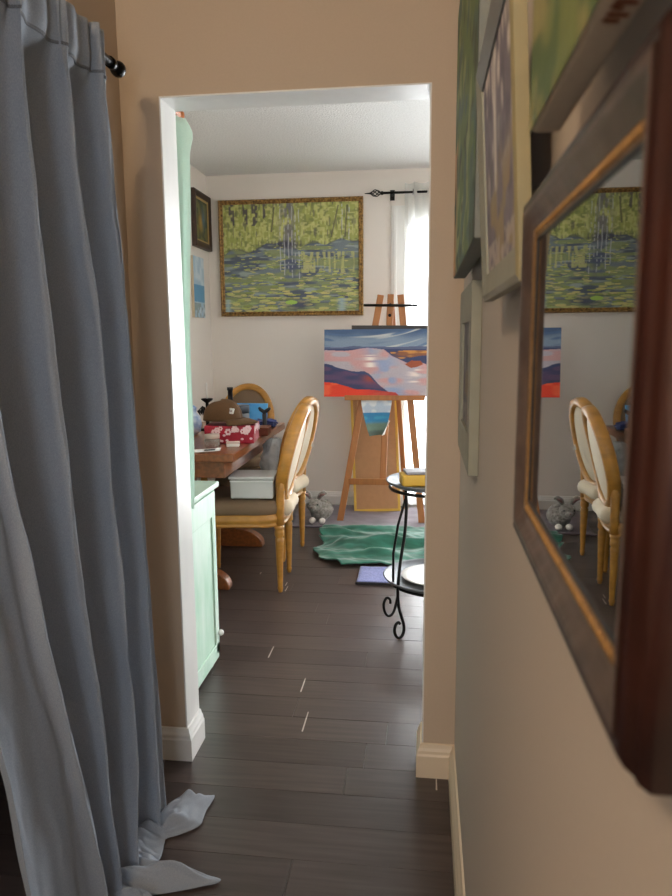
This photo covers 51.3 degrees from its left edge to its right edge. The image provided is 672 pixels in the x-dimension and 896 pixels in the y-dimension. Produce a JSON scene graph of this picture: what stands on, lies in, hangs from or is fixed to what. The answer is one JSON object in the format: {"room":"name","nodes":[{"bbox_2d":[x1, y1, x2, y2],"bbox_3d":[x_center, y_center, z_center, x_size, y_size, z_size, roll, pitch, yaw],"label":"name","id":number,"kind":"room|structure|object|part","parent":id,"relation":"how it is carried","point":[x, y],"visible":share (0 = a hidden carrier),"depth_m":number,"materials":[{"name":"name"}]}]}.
{"room":"hallway","nodes":[
{"label":"hallway","id":0,"kind":"room"},
{"bbox_2d":[66,0,137,443],"bbox_3d":[-0.833,0.016,0.196,0.100,2.420,3.573,1,9,7],"label":"wall","id":1,"kind":"structure","parent":0,"point":[101,11],"depth_m":1.81,"materials":[{"name":"beige paint"}]},
{"bbox_2d":[105,53,125,77],"bbox_3d":[-0.629,-0.788,0.986,0.090,0.080,1.422,1,9,7],"label":"curtain rod","id":2,"kind":"object","parent":1,"relation":"attached to","point":[117,68],"visible":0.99,"depth_m":1.64,"materials":[{"name":"black metal"}]},
{"bbox_3d":[-0.606,-0.787,0.954,0.018,0.019,1.365,1,9,7],"label":"rod","id":3,"kind":"part","parent":2,"relation":"part of","materials":[{"name":"black metal"}]},
{"bbox_2d":[0,0,220,895],"bbox_3d":[-0.452,0.076,1.404,0.358,1.910,0.800,1,9,7],"label":"linen curtain","id":4,"kind":"object","parent":2,"relation":"hanging from","point":[82,770],"visible":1,"depth_m":1.41,"materials":[{"name":"grey fabric"}]},
{"bbox_2d":[161,491,353,761],"bbox_3d":[-0.464,0.631,3.741,1.345,0.100,3.311,1,9,7],"label":"baseboard","id":5,"kind":"structure","parent":1,"relation":"attached to","point":[178,743],"depth_m":2.10,"materials":[{"name":"white paint"}]},
{"bbox_2d":[190,165,214,480],"bbox_3d":[-1.175,-0.541,3.762,0.100,2.420,3.283,1,9,7],"label":"wall","id":6,"kind":"structure","parent":0,"point":[200,328],"depth_m":5.02,"materials":[{"name":"white paint"}]},
{"bbox_2d":[190,255,204,317],"bbox_3d":[-0.966,-1.123,4.897,0.020,0.415,0.230,1,9,7],"label":"canvas painting","id":7,"kind":"object","parent":6,"relation":"attached to","point":[196,263],"visible":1,"depth_m":4.86,"materials":[{"name":"fabric"}]},
{"bbox_2d":[191,187,211,251],"bbox_3d":[-0.947,-1.603,4.942,0.034,0.382,0.362,1,9,7],"label":"framed painting","id":8,"kind":"object","parent":6,"relation":"attached to","point":[201,225],"visible":1,"depth_m":4.92,"materials":[{"name":"brown wood"}]},
{"bbox_2d":[0,504,454,895],"bbox_3d":[0.382,0.970,1.962,5.099,0.030,7.039,1,9,7],"label":"floor","id":9,"kind":"structure","parent":0,"point":[310,703],"depth_m":2.13,"materials":[{"name":"brown wood"}]},
{"bbox_2d":[191,481,223,687],"bbox_3d":[-0.696,0.515,2.487,0.480,0.722,0.485,1,9,7],"label":"base cabinet","id":10,"kind":"object","parent":9,"relation":"on","point":[208,632],"visible":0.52,"depth_m":2.54,"materials":[{"name":"paint"}]},
{"bbox_2d":[194,481,218,503],"bbox_3d":[-0.704,0.169,2.434,0.468,0.022,0.485,1,9,7],"label":"countertop","id":11,"kind":"structure","parent":10,"relation":"on","point":[202,488],"depth_m":2.53,"materials":[{"name":"green paint"}]},
{"bbox_2d":[201,383,274,480],"bbox_3d":[-0.668,0.025,4.941,0.441,0.930,0.584,1,9,7],"label":"dining chair","id":12,"kind":"object","parent":9,"relation":"on","point":[247,392],"visible":0.12,"depth_m":5.08,"materials":[{"name":"brown wood"}]},
{"bbox_3d":[-0.644,-0.217,5.109,0.404,0.504,0.174,1,9,7],"label":"frame","id":13,"kind":"part","parent":12,"relation":"part of","materials":[{"name":"brown wood"}]},
{"bbox_3d":[-0.675,0.060,4.889,0.435,0.077,0.470,1,9,7],"label":"seat","id":14,"kind":"part","parent":12,"relation":"part of","materials":[{"name":"beige fabric"}]},
{"bbox_2d":[194,422,284,589],"bbox_3d":[-0.721,0.295,3.830,0.675,0.740,1.200,1,9,7],"label":"trestle table","id":15,"kind":"object","parent":9,"relation":"on","point":[213,464],"visible":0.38,"depth_m":3.52,"materials":[{"name":"brown wood"}]},
{"bbox_2d":[193,405,201,434],"bbox_3d":[-0.781,-0.159,3.766,0.116,0.178,0.116,1,9,7],"label":"ginger jar","id":16,"kind":"object","parent":15,"relation":"on","point":[197,422],"visible":0.27,"depth_m":3.74,"materials":[{"name":"blue ceramic"}]},
{"bbox_2d":[197,383,212,430],"bbox_3d":[-0.724,-0.234,3.951,0.110,0.268,0.113,1,9,7],"label":"candle holder","id":17,"kind":"object","parent":15,"relation":"on","point":[206,400],"visible":0.42,"depth_m":3.94,"materials":[{"name":"black metal"}]},
{"bbox_3d":[-0.727,-0.191,3.958,0.092,0.180,0.092,1,9,7],"label":"stem","id":18,"kind":"part","parent":17,"relation":"part of","materials":[{"name":"black metal"}]},
{"bbox_2d":[194,448,220,452],"bbox_3d":[-0.608,0.010,3.230,0.150,0.007,0.090,-1,9,-7],"label":"paper sheet","id":19,"kind":"object","parent":15,"relation":"on","point":[210,449],"visible":0.82,"depth_m":3.23,"materials":[{"name":"white paper"}]},
{"bbox_2d":[204,433,219,447],"bbox_3d":[-0.592,-0.036,3.349,0.076,0.061,0.076,1,9,7],"label":"glass jar","id":20,"kind":"object","parent":15,"relation":"on","point":[212,440],"visible":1,"depth_m":3.32,"materials":[{"name":"grey"}]},
{"bbox_3d":[-0.593,-0.057,3.345,0.072,0.019,0.072,1,9,7],"label":"lid","id":21,"kind":"part","parent":20,"relation":"part of","materials":[{"name":"beige"}]},
{"bbox_2d":[227,387,232,399],"bbox_3d":[-0.631,-0.251,4.192,0.080,0.225,0.079,1,9,7],"label":"candlestick","id":22,"kind":"object","parent":15,"relation":"on","point":[229,389],"visible":0.31,"depth_m":4.17,"materials":[{"name":"black metal"}]},
{"bbox_2d":[203,399,259,443],"bbox_3d":[-0.526,-0.140,3.510,0.324,0.215,0.254,0,9,1],"label":"gift box","id":23,"kind":"object","parent":15,"relation":"on","point":[249,433],"depth_m":3.44,"materials":[{"name":"red"}]},
{"bbox_3d":[-0.568,-0.194,3.509,0.203,0.107,0.172,2,9,15],"label":"crown","id":24,"kind":"part","parent":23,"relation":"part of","materials":[{"name":"brown fabric"}]},
{"bbox_3d":[-0.527,-0.182,3.500,0.288,0.127,0.183,2,9,15],"label":"baseball cap","id":25,"kind":"part","parent":23,"relation":"part of","materials":[{"name":"brown fabric"}]},
{"bbox_3d":[-0.523,-0.103,3.538,0.246,0.042,0.206,0,9,1],"label":"box lid","id":26,"kind":"part","parent":23,"relation":"part of","materials":[{"name":"red cardboard"}]},
{"bbox_2d":[226,441,239,446],"bbox_3d":[-0.495,-0.020,3.364,0.062,0.023,0.038,-1,9,-3],"label":"box","id":27,"kind":"object","parent":15,"relation":"on","point":[228,443],"visible":1,"depth_m":3.35,"materials":[{"name":"white paper"}]},
{"bbox_3d":[-0.495,-0.027,3.363,0.062,0.009,0.038,-1,9,-3],"label":"lid","id":28,"kind":"part","parent":27,"relation":"part of","materials":[{"name":"beige"}]},
{"bbox_2d":[239,404,249,417],"bbox_3d":[-0.548,-0.188,4.099,0.084,0.128,0.084,1,9,7],"label":"paint jar","id":29,"kind":"object","parent":15,"relation":"on","point":[244,408],"visible":0.41,"depth_m":4.06,"materials":[{"name":"white plastic"}]},
{"bbox_2d":[237,403,267,419],"bbox_3d":[-0.586,-0.211,4.275,0.340,0.120,0.060,1,9,7],"label":"board","id":30,"kind":"object","parent":15,"relation":"on","point":[254,413],"visible":0.28,"depth_m":4.26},
{"bbox_2d":[258,407,270,424],"bbox_3d":[-0.406,-0.171,3.982,0.076,0.129,0.035,1,9,7],"label":"clamp","id":31,"kind":"object","parent":15,"relation":"on","point":[264,412],"visible":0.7,"depth_m":3.97,"materials":[{"name":"black plastic"}]},
{"bbox_3d":[-0.406,-0.152,3.985,0.036,0.090,0.035,1,9,7],"label":"post","id":32,"kind":"part","parent":31,"relation":"part of","materials":[{"name":"black plastic"}]},
{"bbox_2d":[259,425,270,435],"bbox_3d":[-0.396,-0.095,3.769,0.079,0.044,0.124,0,9,3],"label":"wooden box","id":33,"kind":"object","parent":15,"relation":"on","point":[265,430],"visible":0.57,"depth_m":3.71,"materials":[{"name":"brown wood"}]},
{"bbox_3d":[-0.396,-0.111,3.767,0.079,0.010,0.124,0,9,3],"label":"lid","id":34,"kind":"part","parent":33,"relation":"part of","materials":[{"name":"brown wood"}]},
{"bbox_2d":[256,418,277,426],"bbox_3d":[-0.411,-0.146,4.109,0.120,0.053,0.122,1,9,7],"label":"folded cloth","id":35,"kind":"object","parent":15,"relation":"on","point":[272,422],"visible":0.62,"depth_m":4.06,"materials":[{"name":"blue fabric"}]},
{"bbox_2d":[214,403,311,592],"bbox_3d":[-0.411,0.235,3.585,0.584,0.930,0.441,0,9,5],"label":"dining chair","id":36,"kind":"object","parent":9,"relation":"on","point":[277,512],"visible":0.86,"depth_m":3.41,"materials":[{"name":"brown wood"}]},
{"bbox_3d":[-0.650,0.493,3.843,0.052,0.345,0.051,0,9,5],"label":"leg","id":37,"kind":"part","parent":36,"relation":"part of","materials":[{"name":"brown wood"}]},
{"bbox_3d":[-0.468,0.261,3.594,0.470,0.077,0.435,0,9,5],"label":"seat","id":38,"kind":"part","parent":36,"relation":"part of","materials":[{"name":"beige fabric"}]},
{"bbox_2d":[228,470,276,498],"bbox_3d":[-0.406,0.180,3.487,0.224,0.112,0.184,0,9,3],"label":"storage box","id":39,"kind":"object","parent":36,"relation":"on","point":[244,484],"visible":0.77,"depth_m":3.40,"materials":[{"name":"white plastic"}]},
{"bbox_3d":[-0.407,0.132,3.479,0.224,0.014,0.184,0,9,3],"label":"lid","id":40,"kind":"part","parent":39,"relation":"part of","materials":[{"name":"white"}]},
{"bbox_2d":[230,478,275,498],"bbox_3d":[-0.406,0.187,3.488,0.210,0.098,0.170,0,9,3],"label":"tub","id":41,"kind":"object","parent":39,"relation":"in","point":[240,488],"depth_m":3.40,"materials":[{"name":"white plastic"}]},
{"bbox_3d":[-0.467,0.329,3.605,0.470,0.064,0.435,0,9,5],"label":"seat rail","id":42,"kind":"part","parent":36,"relation":"part of","materials":[{"name":"brown wood"}]},
{"bbox_3d":[-0.279,0.549,3.471,0.052,0.345,0.051,0,9,5],"label":"leg","id":43,"kind":"part","parent":36,"relation":"part of","materials":[{"name":"brown wood"}]},
{"bbox_3d":[-0.255,0.502,3.768,0.052,0.345,0.051,0,9,5],"label":"leg","id":44,"kind":"part","parent":36,"relation":"part of","materials":[{"name":"brown wood"}]},
{"bbox_3d":[-0.208,0.026,3.536,0.174,0.504,0.404,0,9,5],"label":"frame","id":45,"kind":"part","parent":36,"relation":"part of","materials":[{"name":"brown wood"}]},
{"bbox_2d":[215,396,318,561],"bbox_3d":[-0.390,0.156,4.093,0.584,0.930,0.441,2,9,18],"label":"dining chair","id":46,"kind":"object","parent":9,"relation":"on","point":[301,480],"visible":0.36,"depth_m":4.06,"materials":[{"name":"brown wood"}]},
{"bbox_3d":[-0.445,0.179,4.115,0.470,0.077,0.435,2,9,18],"label":"seat","id":47,"kind":"part","parent":46,"relation":"part of","materials":[{"name":"beige fabric"}]},
{"bbox_2d":[259,437,281,469],"bbox_3d":[-0.348,0.050,3.958,0.169,0.215,0.154,1,9,7],"label":"plastic bag","id":48,"kind":"object","parent":46,"relation":"on","point":[269,457],"visible":0.53,"depth_m":3.90,"materials":[{"name":"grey plastic"}]},
{"bbox_3d":[-0.299,0.473,3.953,0.052,0.345,0.051,2,9,18],"label":"leg","id":49,"kind":"part","parent":46,"relation":"part of","materials":[{"name":"brown wood"}]},
{"bbox_3d":[-0.197,-0.046,3.997,0.174,0.504,0.404,2,9,18],"label":"frame","id":50,"kind":"part","parent":46,"relation":"part of","materials":[{"name":"brown wood"}]},
{"bbox_3d":[-0.444,0.247,4.125,0.470,0.064,0.435,2,9,18],"label":"seat rail","id":51,"kind":"part","parent":46,"relation":"part of","materials":[{"name":"brown wood"}]},
{"bbox_3d":[-0.206,0.428,4.236,0.052,0.345,0.051,2,9,18],"label":"leg","id":52,"kind":"part","parent":46,"relation":"part of","materials":[{"name":"brown wood"}]},
{"bbox_2d":[292,505,424,527],"bbox_3d":[0.448,0.489,4.887,1.540,0.010,0.660,1,9,7],"label":"blanket","id":53,"kind":"object","parent":9,"relation":"on","point":[351,517],"visible":0.34,"depth_m":4.87,"materials":[{"name":"grey fabric"}]},
{"bbox_2d":[305,490,333,523],"bbox_3d":[-0.112,0.392,4.791,0.185,0.223,0.224,7,12,41],"label":"rabbit","id":54,"kind":"object","parent":53,"relation":"on","point":[321,509],"visible":1,"depth_m":4.74},
{"bbox_2d":[350,400,400,510],"bbox_3d":[0.281,-0.091,5.064,0.384,1.106,0.158,1,9,7],"label":"panel board","id":55,"kind":"object","parent":53,"relation":"on","point":[368,450],"visible":0.51,"depth_m":5.07,"materials":[{"name":"brown wood"}]},
{"bbox_2d":[337,294,424,522],"bbox_3d":[0.323,-0.279,4.858,0.603,1.541,0.391,1,9,7],"label":"easel","id":56,"kind":"object","parent":53,"relation":"on","point":[390,320],"visible":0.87,"depth_m":4.75,"materials":[{"name":"brown wood"}]},
{"bbox_3d":[0.165,-0.262,4.768,0.351,1.539,0.038,-4,10,-22],"label":"leg","id":57,"kind":"part","parent":56,"relation":"part of","materials":[{"name":"brown wood"}]},
{"bbox_2d":[324,329,426,396],"bbox_3d":[0.265,-0.570,4.698,0.693,0.450,0.063,1,9,7],"label":"canvas painting","id":58,"kind":"object","parent":56,"relation":"on","point":[356,361],"visible":0.99,"depth_m":4.69,"materials":[{"name":"multicoloured"}]},
{"bbox_2d":[361,400,391,435],"bbox_3d":[0.271,-0.199,4.707,0.205,0.244,0.036,2,9,14],"label":"painting","id":59,"kind":"object","parent":56,"relation":"hanging from","point":[376,413],"visible":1,"depth_m":4.71,"materials":[{"name":"paint"}]},
{"bbox_2d":[352,325,426,328],"bbox_3d":[0.360,-0.598,4.700,0.515,0.450,0.052,1,9,7],"label":"board","id":60,"kind":"object","parent":56,"relation":"on","point":[353,326],"visible":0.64,"depth_m":4.68,"materials":[{"name":"black plastic"}]},
{"bbox_3d":[0.446,-0.274,4.943,0.038,1.500,0.238,7,11,38],"label":"leg","id":61,"kind":"part","parent":56,"relation":"part of","materials":[{"name":"brown wood"}]},
{"bbox_3d":[0.508,-0.258,4.725,0.043,1.536,0.262,-8,12,-39],"label":"leg","id":62,"kind":"part","parent":56,"relation":"part of","materials":[{"name":"brown wood"}]},
{"bbox_2d":[313,524,424,564],"bbox_3d":[0.399,0.555,4.202,1.085,0.085,0.818,1,9,7],"label":"throw","id":63,"kind":"object","parent":9,"relation":"on","point":[347,544],"visible":0.54,"depth_m":4.17,"materials":[{"name":"green fabric"}]},
{"bbox_2d":[355,566,391,585],"bbox_3d":[0.489,0.678,3.669,0.755,0.015,0.256,1,9,7],"label":"canvas","id":64,"kind":"object","parent":9,"relation":"on","point":[368,575],"visible":0.23,"depth_m":3.67,"materials":[{"name":"purple"}]},
{"bbox_2d":[382,472,424,638],"bbox_3d":[0.437,0.455,2.999,0.467,0.665,0.483,1,9,7],"label":"iron stand","id":65,"kind":"object","parent":9,"relation":"on","point":[392,573],"visible":0.34,"depth_m":2.90,"materials":[{"name":"black metal"}]},
{"bbox_3d":[0.266,0.486,2.890,0.070,0.640,0.014,-6,10,-30],"label":"leg","id":66,"kind":"part","parent":65,"relation":"part of","materials":[{"name":"black metal"}]},
{"bbox_2d":[383,558,423,593],"bbox_3d":[0.419,0.549,2.992,0.436,0.024,0.436,1,9,7],"label":"tray","id":67,"kind":"object","parent":65,"relation":"on","point":[401,584],"depth_m":2.94,"materials":[{"name":"white ceramic"}]},
{"bbox_2d":[386,472,424,492],"bbox_3d":[0.417,0.141,2.928,0.416,0.024,0.416,1,9,7],"label":"tray","id":68,"kind":"object","parent":65,"relation":"on","point":[393,479],"depth_m":2.85,"materials":[{"name":"silver metal"}]},
{"bbox_2d":[399,468,424,486],"bbox_3d":[0.361,0.121,2.895,0.188,0.062,0.092,-1,9,-5],"label":"tub","id":69,"kind":"object","parent":65,"relation":"on","point":[410,477],"visible":0.45,"depth_m":2.85,"materials":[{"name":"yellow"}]},
{"bbox_3d":[0.369,0.096,2.892,0.173,0.012,0.092,-1,9,-5],"label":"lid","id":70,"kind":"part","parent":69,"relation":"part of","materials":[{"name":"grey plastic"}]},
{"bbox_2d":[401,564,423,584],"bbox_3d":[0.419,0.547,2.992,0.282,0.016,0.282,1,9,7],"label":"serving plate","id":71,"kind":"object","parent":65,"relation":"on","point":[414,574],"visible":0.38,"depth_m":3.02,"materials":[{"name":"white ceramic"}]},
{"bbox_2d":[115,0,463,743],"bbox_3d":[0.742,-0.253,1.835,4.385,2.420,0.112,1,9,7],"label":"wall","id":72,"kind":"structure","parent":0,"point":[165,47],"depth_m":1.82,"materials":[{"name":"beige paint"}]},
{"bbox_2d":[159,82,431,741],"bbox_3d":[-0.098,0.006,1.981,0.706,1.876,0.114,1,9,7],"label":"door frame","id":73,"kind":"structure","parent":72,"relation":"attached to","point":[168,105],"depth_m":1.93,"materials":[{"name":"white paint"}]},
{"bbox_2d":[183,99,429,175],"bbox_3d":[0.939,-1.755,3.273,4.385,0.100,3.445,1,9,7],"label":"ceiling","id":74,"kind":"structure","parent":0,"point":[386,134],"depth_m":4.14,"materials":[{"name":"white paint"}]},
{"bbox_2d":[206,168,428,491],"bbox_3d":[1.149,-0.762,5.069,4.385,2.420,0.120,1,9,7],"label":"wall","id":75,"kind":"structure","parent":0,"point":[283,356],"depth_m":5.19,"materials":[{"name":"white paint"}]},
{"bbox_2d":[218,196,363,316],"bbox_3d":[-0.328,-1.378,5.077,1.055,0.825,0.038,1,9,7],"label":"framed painting","id":76,"kind":"object","parent":75,"relation":"attached to","point":[285,256],"visible":1,"depth_m":5.07,"materials":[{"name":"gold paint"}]},
{"bbox_2d":[365,189,427,200],"bbox_3d":[1.381,-1.763,4.771,2.375,0.070,0.096,1,9,7],"label":"curtain rod","id":77,"kind":"object","parent":75,"relation":"attached to","point":[392,193],"visible":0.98,"depth_m":4.87,"materials":[{"name":"black metal"}]},
{"bbox_3d":[1.440,-1.764,4.741,2.250,0.017,0.017,1,9,7],"label":"rod","id":78,"kind":"part","parent":77,"relation":"part of","materials":[{"name":"black metal"}]},
{"bbox_2d":[402,182,428,504],"bbox_3d":[0.885,-0.706,4.978,0.806,2.280,0.060,1,9,7],"label":"sheer curtain","id":79,"kind":"object","parent":77,"relation":"hanging from","point":[416,204],"visible":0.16,"depth_m":4.95,"materials":[{"name":"white fabric"}]},
{"bbox_2d":[391,205,404,505],"bbox_3d":[1.461,-0.624,4.976,2.140,2.170,0.026,1,9,7],"label":"trim","id":80,"kind":"structure","parent":75,"relation":"attached to","point":[397,212],"depth_m":4.98,"materials":[{"name":"white paint"}]},
{"bbox_2d":[454,0,671,895],"bbox_3d":[0.160,0.028,0.072,0.100,2.420,3.573,1,9,7],"label":"wall","id":81,"kind":"structure","parent":0,"point":[548,806],"depth_m":0.68,"materials":[{"name":"beige paint"}]},
{"bbox_2d":[416,722,465,895],"bbox_3d":[0.072,1.164,0.320,0.108,0.100,3.685,1,9,7],"label":"baseboard","id":82,"kind":"structure","parent":81,"relation":"attached to","point":[433,760],"depth_m":1.97,"materials":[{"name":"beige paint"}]},
{"bbox_2d":[458,280,482,475],"bbox_3d":[0.269,-0.149,1.422,0.020,0.346,0.376,1,9,7],"label":"picture frame","id":83,"kind":"object","parent":81,"relation":"attached to","point":[471,297],"visible":1,"depth_m":1.26,"materials":[{"name":"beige wood"}]},
{"bbox_2d":[463,322,468,426],"bbox_3d":[0.266,-0.149,1.422,0.001,0.210,0.240,1,9,7],"label":"painting","id":84,"kind":"object","parent":83,"relation":"attached to","point":[466,339],"depth_m":1.46},
{"bbox_2d":[453,0,490,278],"bbox_3d":[0.233,-0.578,1.170,0.038,0.524,0.630,1,9,7],"label":"canvas painting","id":85,"kind":"object","parent":81,"relation":"attached to","point":[473,14],"visible":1,"depth_m":1.07,"materials":[{"name":"green fabric"}]},
{"bbox_2d":[476,0,531,301],"bbox_3d":[0.164,-0.280,0.669,0.044,0.260,0.322,1,9,7],"label":"picture frame","id":86,"kind":"object","parent":81,"relation":"attached to","point":[502,75],"visible":1,"depth_m":0.62,"materials":[{"name":"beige wood"}]},
{"bbox_3d":[0.173,-0.303,0.813,0.026,0.260,0.030,1,9,7],"label":"rail","id":87,"kind":"part","parent":86,"relation":"part of","materials":[{"name":"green wood"}]},
{"bbox_3d":[0.148,-0.394,0.653,0.013,0.030,0.322,1,9,7],"label":"rail","id":88,"kind":"part","parent":86,"relation":"part of","materials":[{"name":"wood"}]},
{"bbox_2d":[483,0,514,271],"bbox_3d":[0.155,-0.280,0.670,0.011,0.200,0.262,1,9,7],"label":"painting","id":89,"kind":"object","parent":86,"relation":"attached to","point":[498,183],"depth_m":0.66,"materials":[{"name":"paint"}]},
{"bbox_3d":[0.163,-0.167,0.687,0.012,0.030,0.322,1,9,7],"label":"rail","id":90,"kind":"part","parent":86,"relation":"part of","materials":[{"name":"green wood"}]},
{"bbox_3d":[0.137,-0.258,0.527,0.026,0.260,0.030,1,9,7],"label":"rail","id":91,"kind":"part","parent":86,"relation":"part of","materials":[{"name":"green paint"}]},
{"bbox_2d":[529,0,644,132],"bbox_3d":[0.115,-0.286,0.263,0.042,0.257,0.232,1,9,7],"label":"canvas painting","id":92,"kind":"object","parent":81,"relation":"attached to","point":[572,40],"visible":1,"depth_m":0.31,"materials":[{"name":"green fabric"}]},
{"bbox_2d":[513,6,671,795],"bbox_3d":[0.133,-0.034,0.386,0.030,0.262,0.332,1,9,7],"label":"wall mirror","id":93,"kind":"object","parent":81,"relation":"attached to","point":[592,510],"visible":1,"depth_m":0.29,"materials":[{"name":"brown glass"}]},
{"bbox_3d":[0.127,-0.034,0.387,0.004,0.207,0.277,1,9,7],"label":"bead trim","id":94,"kind":"part","parent":93,"relation":"part of","materials":[{"name":"gold metal"}]},
{"bbox_2d":[530,150,642,636],"bbox_3d":[0.129,-0.034,0.387,0.001,0.198,0.268,1,9,7],"label":"mirror glass","id":95,"kind":"object","parent":93,"relation":"attached to","point":[584,236],"depth_m":0.35,"materials":[{"name":"grey"}]},
{"bbox_3d":[-0.886,-0.281,2.094,0.890,2.420,0.004,1,9,7],"label":"wall","id":96,"kind":"structure","parent":0,"visible":0},
{"bbox_2d":[175,111,184,117],"bbox_3d":[-0.462,-0.960,1.994,0.032,0.036,0.115,1,9,7],"label":"peg","id":97,"kind":"object","parent":96,"relation":"attached to","point":[180,113],"visible":0.23,"depth_m":2.02,"materials":[{"name":"orange wood"}]},
{"bbox_2d":[176,115,194,508],"bbox_3d":[-0.518,-0.384,2.091,0.214,1.156,0.061,1,9,7],"label":"hanging cloth","id":98,"kind":"object","parent":97,"relation":"hanging from","point":[184,134],"visible":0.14,"depth_m":2.06,"materials":[{"name":"green fabric"}]}
]}

